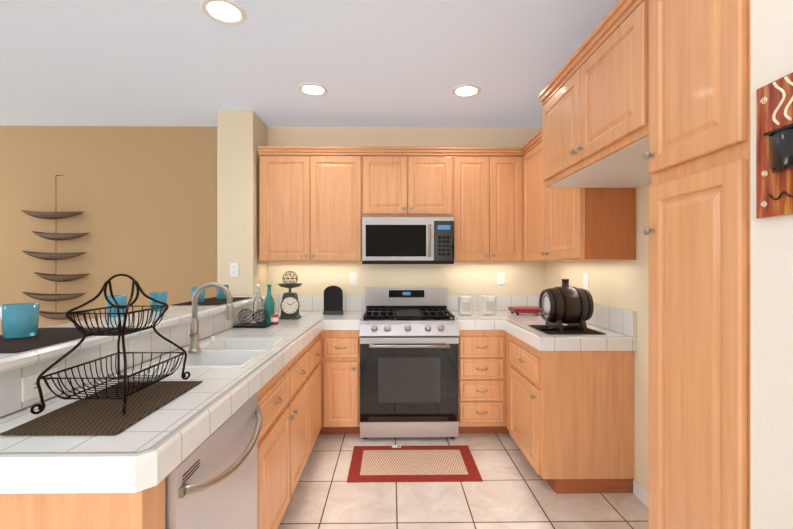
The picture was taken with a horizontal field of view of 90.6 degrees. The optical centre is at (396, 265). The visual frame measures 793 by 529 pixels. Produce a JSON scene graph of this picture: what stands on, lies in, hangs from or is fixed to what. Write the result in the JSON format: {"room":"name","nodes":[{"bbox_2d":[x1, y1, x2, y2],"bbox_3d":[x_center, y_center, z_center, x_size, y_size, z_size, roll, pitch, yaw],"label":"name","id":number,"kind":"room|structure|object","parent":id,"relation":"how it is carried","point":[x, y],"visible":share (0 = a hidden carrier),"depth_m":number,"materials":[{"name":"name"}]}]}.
{"room":"kitchen","nodes":[
{"label":"kitchen","id":0,"kind":"room"},
{"bbox_2d":[0,296,265,418],"bbox_3d":[-1.228,0.790,2.021,0.368,1.090,2.390,0,0,-1],"label":"raised bar ledge","id":1,"kind":"structure","parent":0,"point":[173,325],"depth_m":1.49,"materials":[{"name":"beige tile"}]},
{"bbox_2d":[21,367,56,401],"bbox_3d":[-1.077,0.357,1.188,0.008,0.070,0.114,0,0,-1],"label":"outlet","id":2,"kind":"object","parent":1,"relation":"attached to","point":[29,389],"visible":0.62,"depth_m":1.16,"materials":[{"name":"white"}]},
{"bbox_2d":[0,327,112,352],"bbox_3d":[-1.221,0.243,1.316,0.315,0.003,0.440,0,0,-1],"label":"placemat","id":3,"kind":"object","parent":1,"relation":"on","point":[43,337],"depth_m":1.29,"materials":[{"name":"brown fabric"}]},
{"bbox_2d":[0,303,39,338],"bbox_3d":[-1.279,0.186,1.335,0.100,0.110,0.100,0,0,-1],"label":"cup","id":4,"kind":"object","parent":3,"relation":"on","point":[19,320],"visible":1,"depth_m":1.30,"materials":[{"name":"blue glass"}]},
{"bbox_2d":[106,295,126,316],"bbox_3d":[-1.351,0.194,1.894,0.086,0.100,0.086,0,0,-1],"label":"cup","id":5,"kind":"object","parent":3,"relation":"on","point":[121,299],"visible":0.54,"depth_m":1.86,"materials":[{"name":"blue glass"}]},
{"bbox_2d":[173,297,251,304],"bbox_3d":[-1.248,0.243,2.706,0.295,0.003,0.580,0,0,-1],"label":"placemat","id":6,"kind":"object","parent":1,"relation":"on","point":[208,301],"depth_m":2.65,"materials":[{"name":"brown fabric"}]},
{"bbox_2d":[149,292,167,310],"bbox_3d":[-1.293,0.194,2.135,0.086,0.100,0.086,0,0,-1],"label":"cup","id":7,"kind":"object","parent":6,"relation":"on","point":[161,296],"visible":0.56,"depth_m":2.10,"materials":[{"name":"blue glass"}]},
{"bbox_2d":[191,287,205,302],"bbox_3d":[-1.299,0.191,2.575,0.086,0.100,0.086,0,0,-1],"label":"cup","id":8,"kind":"object","parent":6,"relation":"on","point":[201,298],"visible":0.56,"depth_m":2.55,"materials":[{"name":"blue glass"}]},
{"bbox_2d":[216,285,228,298],"bbox_3d":[-1.262,0.191,2.845,0.086,0.100,0.086,0,0,-1],"label":"cup","id":9,"kind":"object","parent":6,"relation":"on","point":[220,294],"visible":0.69,"depth_m":2.81,"materials":[{"name":"blue glass"}]},
{"bbox_2d":[217,110,267,302],"bbox_3d":[-1.323,0.030,3.410,0.290,2.610,0.390,0,0,-1],"label":"column","id":10,"kind":"structure","parent":0,"point":[242,135],"depth_m":3.21,"materials":[{"name":"beige paint"}]},
{"bbox_2d":[230,263,238,276],"bbox_3d":[-1.326,0.035,3.210,0.070,0.114,0.008,0,0,-1],"label":"outlet","id":11,"kind":"object","parent":10,"relation":"attached to","point":[234,269],"visible":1,"depth_m":3.21,"materials":[{"name":"white plastic"}]},
{"bbox_2d":[0,126,544,334],"bbox_3d":[-2.212,0.030,3.694,8.000,2.610,0.200,0,0,-1],"label":"wall","id":12,"kind":"structure","parent":0,"point":[143,199],"depth_m":3.59,"materials":[{"name":"brown paint"}]},
{"bbox_2d":[21,175,88,319],"bbox_3d":[-3.070,-0.172,3.519,0.620,1.313,0.121,0,0,-1],"label":"decor","id":13,"kind":"object","parent":12,"relation":"attached to","point":[54,277],"visible":0.94,"depth_m":3.49,"materials":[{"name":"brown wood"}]},
{"bbox_2d":[350,272,356,284],"bbox_3d":[-0.396,0.120,3.609,0.070,0.114,0.011,0,0,-1],"label":"electrical outlet","id":14,"kind":"object","parent":12,"relation":"attached to","point":[353,278],"visible":1,"depth_m":3.61,"materials":[{"name":"white plastic"}]},
{"bbox_2d":[258,146,524,261],"bbox_3d":[0.113,-0.513,3.436,2.532,0.956,0.367,0,0,-1],"label":"upper cabinet","id":15,"kind":"object","parent":12,"relation":"attached to","point":[317,203],"visible":0.98,"depth_m":3.28,"materials":[{"name":"brown wood"}]},
{"bbox_2d":[362,217,453,263],"bbox_3d":[0.092,-0.203,3.379,0.744,0.381,0.478,0,0,-1],"label":"microwave","id":16,"kind":"object","parent":15,"relation":"attached to","point":[407,240],"visible":1,"depth_m":3.18,"materials":[{"name":"silver metal"}]},
{"bbox_2d":[497,272,504,284],"bbox_3d":[0.964,0.120,3.627,0.070,0.114,0.008,0,0,-1],"label":"electrical outlet","id":17,"kind":"object","parent":12,"relation":"attached to","point":[500,278],"visible":1,"depth_m":3.62,"materials":[{"name":"white plastic"}]},
{"bbox_2d":[0,0,618,127],"bbox_3d":[-2.171,-1.325,0.249,8.000,0.100,7.090,0,0,-1],"label":"ceiling","id":18,"kind":"structure","parent":0,"point":[371,63],"depth_m":2.44,"materials":[{"name":"white paint"}]},
{"bbox_2d":[200,0,245,23],"bbox_3d":[-0.861,-1.270,1.960,0.210,0.010,0.210,0,0,-1],"label":"recessed light","id":19,"kind":"object","parent":18,"relation":"in","point":[228,11],"visible":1,"depth_m":1.96,"materials":[{"name":"white glass"}]},
{"bbox_2d":[298,82,327,95],"bbox_3d":[-0.602,-1.270,2.833,0.210,0.010,0.210,0,0,-1],"label":"recessed light","id":20,"kind":"object","parent":18,"relation":"in","point":[312,89],"visible":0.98,"depth_m":2.82,"materials":[{"name":"white glass"}]},
{"bbox_2d":[452,84,480,97],"bbox_3d":[0.508,-1.270,2.856,0.210,0.010,0.210,0,0,-1],"label":"recessed light","id":21,"kind":"object","parent":18,"relation":"in","point":[466,90],"visible":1,"depth_m":2.85,"materials":[{"name":"white"}]},
{"bbox_2d":[278,433,648,528],"bbox_3d":[-2.171,1.385,0.250,8.000,0.100,7.090,0,0,-1],"label":"floor","id":22,"kind":"structure","parent":0,"point":[513,490],"depth_m":2.24,"materials":[{"name":"tile"}]},
{"bbox_2d":[0,386,263,528],"bbox_3d":[-0.816,0.915,1.227,0.531,0.840,0.712,0,0,-1],"label":"base cabinet","id":23,"kind":"object","parent":22,"relation":"on","point":[144,509],"depth_m":0.87,"materials":[{"name":"brown wood"}]},
{"bbox_2d":[0,294,323,493],"bbox_3d":[-0.824,0.433,2.230,0.540,0.336,2.758,0,0,-1],"label":"countertop","id":24,"kind":"structure","parent":23,"relation":"on","point":[234,370],"depth_m":1.06,"materials":[{"name":"white tile"}]},
{"bbox_2d":[0,381,202,434],"bbox_3d":[-0.832,0.413,1.180,0.284,0.003,0.440,0,0,-1],"label":"placemat","id":25,"kind":"object","parent":24,"relation":"on","point":[93,417],"visible":0.83,"depth_m":1.09,"materials":[{"name":"brown fabric"}]},
{"bbox_2d":[30,274,189,413],"bbox_3d":[-0.870,0.216,1.242,0.256,0.382,0.351,0,0,-1],"label":"fruit basket","id":26,"kind":"object","parent":25,"relation":"on","point":[120,331],"visible":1,"depth_m":1.22,"materials":[{"name":"black metal"}]},
{"bbox_2d":[188,282,233,352],"bbox_3d":[-0.899,0.245,1.971,0.204,0.330,0.308,0,0,-1],"label":"faucet","id":27,"kind":"object","parent":24,"relation":"on","point":[194,337],"visible":0.98,"depth_m":1.88,"materials":[{"name":"silver metal"}]},
{"bbox_2d":[233,323,271,327],"bbox_3d":[-0.980,0.408,2.689,0.220,0.012,0.140,0,0,-1],"label":"tray","id":28,"kind":"object","parent":24,"relation":"on","point":[253,325],"visible":0.96,"depth_m":2.64,"materials":[{"name":"black plastic"}]},
{"bbox_2d":[238,309,253,323],"bbox_3d":[-1.030,0.347,2.688,0.102,0.107,0.107,29,-6,-11],"label":"ball","id":29,"kind":"object","parent":28,"relation":"on","point":[251,315],"visible":0.98,"depth_m":2.67,"materials":[{"name":"black"}]},
{"bbox_2d":[253,284,263,322],"bbox_3d":[-1.002,0.273,2.849,0.076,0.282,0.076,0,0,-1],"label":"clear bottle","id":30,"kind":"object","parent":28,"relation":"on","point":[258,303],"visible":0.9,"depth_m":2.82,"materials":[{"name":"clear glass"}]},
{"bbox_2d":[254,309,268,323],"bbox_3d":[-0.930,0.349,2.699,0.098,0.103,0.103,29,11,-11],"label":"ball","id":31,"kind":"object","parent":28,"relation":"on","point":[259,319],"visible":1,"depth_m":2.68,"materials":[{"name":"black"}]},
{"bbox_2d":[264,285,274,322],"bbox_3d":[-0.916,0.276,2.829,0.072,0.277,0.072,0,0,-1],"label":"bottle","id":32,"kind":"object","parent":28,"relation":"on","point":[269,305],"visible":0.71,"depth_m":2.81,"materials":[{"name":"teal glass"}]},
{"bbox_2d":[270,314,278,324],"bbox_3d":[-0.863,0.380,2.780,0.056,0.068,0.057,0,0,-1],"label":"candle","id":33,"kind":"object","parent":24,"relation":"on","point":[274,319],"visible":0.98,"depth_m":2.76,"materials":[{"name":"red wax"}]},
{"bbox_2d":[278,283,301,318],"bbox_3d":[-0.840,0.278,3.100,0.195,0.271,0.195,0,0,-1],"label":"kitchen scale","id":34,"kind":"object","parent":24,"relation":"on","point":[289,305],"visible":0.98,"depth_m":3.04,"materials":[{"name":"grey metal"}]},
{"bbox_2d":[282,271,297,283],"bbox_3d":[-0.840,0.101,3.100,0.117,0.123,0.123,0,0,-1],"label":"ball","id":35,"kind":"object","parent":34,"relation":"on","point":[292,278],"visible":0.83,"depth_m":3.08,"materials":[{"name":"black"}]},
{"bbox_2d":[165,392,261,528],"bbox_3d":[-0.782,0.918,1.265,0.594,0.835,0.594,0,0,-1],"label":"dishwasher","id":36,"kind":"object","parent":22,"relation":"on","point":[211,481],"visible":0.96,"depth_m":1.22,"materials":[{"name":"silver metal"}]},
{"bbox_2d":[264,357,295,528],"bbox_3d":[-0.823,0.915,1.823,0.531,0.840,0.516,0,0,-1],"label":"base cabinet","id":37,"kind":"object","parent":22,"relation":"on","point":[289,398],"depth_m":1.88,"materials":[{"name":"brown wood"}]},
{"bbox_2d":[295,341,311,485],"bbox_3d":[-0.828,0.915,2.313,0.531,0.840,0.464,0,0,-1],"label":"base cabinet","id":38,"kind":"object","parent":22,"relation":"on","point":[304,357],"depth_m":2.39,"materials":[{"name":"brown wood"}]},
{"bbox_2d":[312,333,323,448],"bbox_3d":[-0.834,0.915,2.787,0.531,0.840,0.484,0,0,-1],"label":"base cabinet","id":39,"kind":"object","parent":22,"relation":"on","point":[316,342],"depth_m":2.80,"materials":[{"name":"brown wood"}]},
{"bbox_2d":[319,330,359,433],"bbox_3d":[-0.696,0.915,3.297,0.819,0.840,0.627,0,0,-1],"label":"base cabinet","id":40,"kind":"object","parent":22,"relation":"on","point":[340,382],"visible":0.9,"depth_m":3.02,"materials":[{"name":"brown wood"}]},
{"bbox_2d":[324,294,364,329],"bbox_3d":[-0.425,0.379,3.299,0.281,0.229,0.628,0,0,-1],"label":"countertop","id":41,"kind":"structure","parent":40,"relation":"on","point":[353,304],"depth_m":3.22,"materials":[{"name":"white tile"}]},
{"bbox_2d":[323,285,343,314],"bbox_3d":[-0.538,0.291,3.344,0.168,0.245,0.052,0,0,-1],"label":"stand","id":42,"kind":"object","parent":41,"relation":"on","point":[333,299],"visible":1,"depth_m":3.32,"materials":[{"name":"black plastic"}]},
{"bbox_2d":[359,287,458,438],"bbox_3d":[0.093,0.767,3.260,0.750,1.134,0.714,0,0,-1],"label":"range","id":43,"kind":"object","parent":22,"relation":"on","point":[409,362],"visible":1,"depth_m":2.97,"materials":[{"name":"silver metal"}]},
{"bbox_2d":[347,445,482,481],"bbox_3d":[0.111,1.331,2.659,0.840,0.008,0.475,0,0,-1],"label":"kitchen rug","id":44,"kind":"object","parent":22,"relation":"on","point":[452,463],"visible":1,"depth_m":2.62,"materials":[{"name":"fabric"}]},
{"bbox_2d":[458,330,508,433],"bbox_3d":[0.926,0.915,3.317,0.909,0.840,0.624,0,0,-1],"label":"base cabinet","id":45,"kind":"object","parent":22,"relation":"on","point":[482,381],"visible":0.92,"depth_m":3.03,"materials":[{"name":"brown wood"}]},
{"bbox_2d":[448,294,499,329],"bbox_3d":[0.642,0.379,3.324,0.343,0.229,0.603,0,0,-1],"label":"countertop","id":46,"kind":"structure","parent":45,"relation":"on","point":[476,321],"depth_m":3.22,"materials":[{"name":"white tile"}]},
{"bbox_2d":[458,295,471,314],"bbox_3d":[0.585,0.334,3.337,0.120,0.160,0.120,0,0,-1],"label":"canister","id":47,"kind":"object","parent":46,"relation":"on","point":[464,304],"visible":0.98,"depth_m":3.29,"materials":[{"name":"white ceramic"}]},
{"bbox_2d":[482,295,495,314],"bbox_3d":[0.792,0.334,3.360,0.120,0.160,0.120,0,0,-1],"label":"canister","id":48,"kind":"object","parent":46,"relation":"on","point":[488,304],"visible":1,"depth_m":3.31,"materials":[{"name":"white ceramic"}]},
{"bbox_2d":[506,332,633,493],"bbox_3d":[1.096,0.915,2.675,0.585,0.840,0.753,0,0,-1],"label":"base cabinet","id":49,"kind":"object","parent":22,"relation":"on","point":[570,421],"visible":1,"depth_m":2.30,"materials":[{"name":"brown wood"}]},
{"bbox_2d":[500,294,635,350],"bbox_3d":[1.102,0.379,2.954,0.567,0.229,1.353,0,0,-1],"label":"countertop","id":50,"kind":"structure","parent":49,"relation":"on","point":[621,321],"depth_m":2.43,"materials":[{"name":"white tile"}]},
{"bbox_2d":[508,306,539,314],"bbox_3d":[1.113,0.385,3.343,0.270,0.058,0.200,0,0,-1],"label":"press","id":51,"kind":"object","parent":50,"relation":"on","point":[517,310],"visible":0.77,"depth_m":3.26,"materials":[{"name":"red metal"}]},
{"bbox_2d":[529,325,605,333],"bbox_3d":[1.092,0.413,2.553,0.350,0.003,0.360,0,0,-1],"label":"placemat","id":52,"kind":"object","parent":50,"relation":"on","point":[574,331],"visible":0.64,"depth_m":2.45,"materials":[{"name":"brown fabric"}]},
{"bbox_2d":[536,326,555,329],"bbox_3d":[0.967,0.405,2.542,0.098,0.012,0.098,0,0,-1],"label":"dish","id":53,"kind":"object","parent":52,"relation":"on","point":[546,328],"visible":1,"depth_m":2.53,"materials":[{"name":"black plastic"}]},
{"bbox_2d":[539,279,593,330],"bbox_3d":[1.088,0.249,2.573,0.310,0.322,0.244,0,0,-1],"label":"barrel","id":54,"kind":"object","parent":52,"relation":"on","point":[568,305],"visible":1,"depth_m":2.48,"materials":[{"name":"brown wood"}]},
{"bbox_2d":[643,0,749,528],"bbox_3d":[1.114,0.173,1.154,0.585,2.325,0.376,0,0,-1],"label":"pantry cabinet","id":55,"kind":"object","parent":22,"relation":"on","point":[697,155],"visible":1,"depth_m":1.10,"materials":[{"name":"brown wood"}]},
{"bbox_2d":[545,183,651,491],"bbox_3d":[1.600,0.030,2.304,0.410,2.610,2.670,0,0,-1],"label":"wall","id":56,"kind":"structure","parent":0,"point":[622,284],"depth_m":2.28,"materials":[{"name":"beige paint"}]},
{"bbox_2d":[521,128,635,261],"bbox_3d":[1.210,-0.513,2.796,0.353,0.956,1.032,0,0,-1],"label":"upper cabinet","id":57,"kind":"object","parent":56,"relation":"attached to","point":[579,224],"visible":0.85,"depth_m":2.40,"materials":[{"name":"brown wood"}]},
{"bbox_2d":[583,274,588,289],"bbox_3d":[1.382,0.115,2.866,0.011,0.114,0.070,0,0,-1],"label":"light switch","id":58,"kind":"object","parent":56,"relation":"attached to","point":[585,281],"visible":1,"depth_m":2.85,"materials":[{"name":"white plastic"}]},
{"bbox_2d":[538,0,651,187],"bbox_3d":[1.106,-0.720,1.810,0.585,0.539,0.936,0,0,-1],"label":"upper cabinet","id":59,"kind":"object","parent":56,"relation":"attached to","point":[593,95],"visible":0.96,"depth_m":1.68,"materials":[{"name":"brown wood"}]},
{"bbox_2d":[633,480,648,507],"bbox_3d":[1.394,1.293,1.822,0.012,0.085,0.950,0,0,-1],"label":"baseboard","id":60,"kind":"structure","parent":56,"relation":"attached to","point":[641,493],"depth_m":2.22,"materials":[{"name":"white wood"}]},
{"bbox_2d":[750,0,792,528],"bbox_3d":[1.368,0.030,-1.144,0.955,2.610,4.220,0,0,-1],"label":"wall","id":61,"kind":"structure","parent":0,"point":[771,330],"depth_m":0.91,"materials":[{"name":"white paint"}]},
{"bbox_2d":[756,72,792,217],"bbox_3d":[0.850,-0.264,0.864,0.030,0.305,0.133,0,0,-1],"label":"plaque","id":62,"kind":"object","parent":61,"relation":"attached to","point":[774,148],"visible":1,"depth_m":0.88,"materials":[{"name":"wood"}]}
]}

